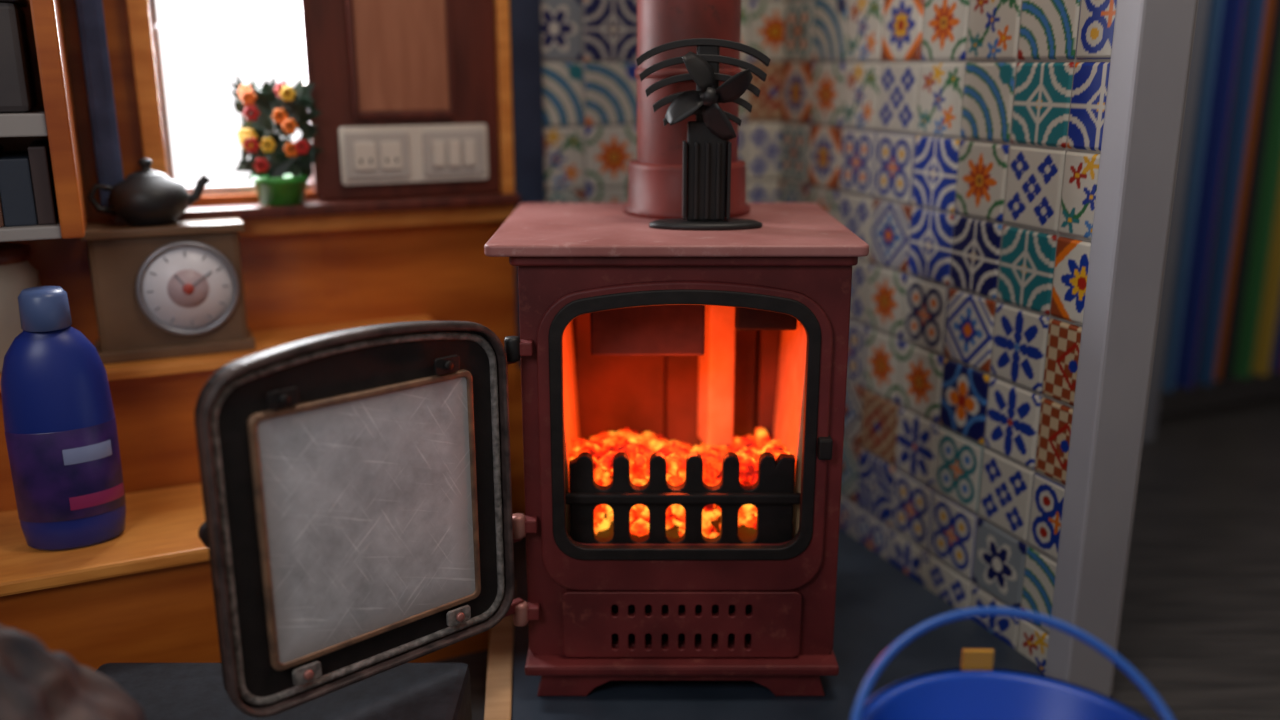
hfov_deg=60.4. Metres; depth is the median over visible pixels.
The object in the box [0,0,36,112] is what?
storage box
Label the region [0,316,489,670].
shelf
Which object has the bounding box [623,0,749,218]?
flue pipe
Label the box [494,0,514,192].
trim
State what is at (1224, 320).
striped curtain
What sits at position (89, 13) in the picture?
curtain
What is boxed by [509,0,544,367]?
trim
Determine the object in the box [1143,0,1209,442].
wall
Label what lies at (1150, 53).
door frame
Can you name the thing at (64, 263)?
wall
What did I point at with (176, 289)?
mantel clock
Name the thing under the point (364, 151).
socket
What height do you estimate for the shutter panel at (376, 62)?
0.661 m
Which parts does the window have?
sash, sash, sill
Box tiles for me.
[540,0,784,202]
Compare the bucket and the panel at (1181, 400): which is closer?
the bucket
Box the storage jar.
[0,242,39,373]
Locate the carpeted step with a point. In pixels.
(164, 691)
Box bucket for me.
[851,606,1174,719]
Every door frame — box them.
[1045,0,1195,697]
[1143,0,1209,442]
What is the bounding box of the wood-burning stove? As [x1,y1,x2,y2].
[194,203,868,717]
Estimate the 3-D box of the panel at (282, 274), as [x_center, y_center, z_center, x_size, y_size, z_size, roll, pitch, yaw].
[-0.575,0.049,1.673,0.200,0.600,0.040,-7,16,-24]
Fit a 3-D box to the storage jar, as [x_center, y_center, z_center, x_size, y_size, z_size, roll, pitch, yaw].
[-0.823,-0.069,1.419,0.092,0.158,0.092,0,15,0]
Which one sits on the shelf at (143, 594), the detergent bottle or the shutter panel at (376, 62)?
the detergent bottle
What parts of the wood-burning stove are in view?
door handle knob, door glass, door hinge arm, throat plate, plate, ash door, cornice, door seat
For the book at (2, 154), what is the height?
0.086 m
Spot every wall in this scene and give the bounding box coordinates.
[0,0,143,345]
[779,0,1116,675]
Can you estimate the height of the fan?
0.218 m
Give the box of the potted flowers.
[230,74,323,205]
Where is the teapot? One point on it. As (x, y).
(146, 197)
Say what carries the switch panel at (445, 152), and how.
attached to the shutter panel at (376, 62)
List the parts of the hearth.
edge trim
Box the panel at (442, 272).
[317,193,524,514]
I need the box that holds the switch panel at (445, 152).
[338,124,488,184]
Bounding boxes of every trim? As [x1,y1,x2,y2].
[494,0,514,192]
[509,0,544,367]
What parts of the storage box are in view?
lid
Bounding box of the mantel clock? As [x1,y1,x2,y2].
[79,217,255,364]
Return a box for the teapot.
[87,158,210,225]
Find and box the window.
[112,0,519,236]
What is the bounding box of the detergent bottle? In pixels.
[0,286,125,550]
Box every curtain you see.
[75,0,123,213]
[1160,0,1279,391]
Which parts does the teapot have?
handle, spout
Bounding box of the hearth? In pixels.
[484,527,1039,719]
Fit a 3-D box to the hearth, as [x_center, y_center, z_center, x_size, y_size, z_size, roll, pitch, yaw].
[0.145,0.355,1.602,0.724,0.044,0.991,0,15,0]
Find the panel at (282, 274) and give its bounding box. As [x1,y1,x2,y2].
[188,191,326,331]
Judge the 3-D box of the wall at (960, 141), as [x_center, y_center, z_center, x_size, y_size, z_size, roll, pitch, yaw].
[0.397,-0.599,1.509,0.038,1.963,0.764,-6,16,-20]
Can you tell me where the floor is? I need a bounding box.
[430,395,1279,719]
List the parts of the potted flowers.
pot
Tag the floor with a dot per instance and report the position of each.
(1200, 620)
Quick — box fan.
[636,38,770,230]
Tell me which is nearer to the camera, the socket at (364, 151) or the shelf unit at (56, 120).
the shelf unit at (56, 120)
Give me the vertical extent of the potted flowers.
0.181 m
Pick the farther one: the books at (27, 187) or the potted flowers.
the potted flowers
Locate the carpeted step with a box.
[96,663,471,719]
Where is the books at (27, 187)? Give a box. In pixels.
[0,140,57,226]
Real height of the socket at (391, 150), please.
0.040 m
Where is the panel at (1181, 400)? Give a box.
[1157,371,1279,416]
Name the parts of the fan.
blade, blade, motor, blade, blade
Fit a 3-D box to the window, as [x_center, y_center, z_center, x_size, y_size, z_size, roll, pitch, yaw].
[-0.464,-0.453,1.564,0.572,0.535,0.100,-7,16,-24]
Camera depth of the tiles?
1.77 m
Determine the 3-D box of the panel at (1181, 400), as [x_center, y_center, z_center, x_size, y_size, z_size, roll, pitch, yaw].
[1.242,-0.823,2.317,2.160,1.950,0.040,-7,16,-24]
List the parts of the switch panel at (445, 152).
gang plate, gang plate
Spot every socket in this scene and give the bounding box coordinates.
[354,142,376,169]
[380,141,401,168]
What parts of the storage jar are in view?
lid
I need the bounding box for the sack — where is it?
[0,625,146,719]
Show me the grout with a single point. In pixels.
(583, 61)
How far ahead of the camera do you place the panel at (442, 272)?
1.72 m
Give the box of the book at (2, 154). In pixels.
[0,146,4,226]
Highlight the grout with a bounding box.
[542,0,785,202]
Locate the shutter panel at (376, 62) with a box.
[308,0,499,199]
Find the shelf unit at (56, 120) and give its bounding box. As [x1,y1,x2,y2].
[0,0,87,241]

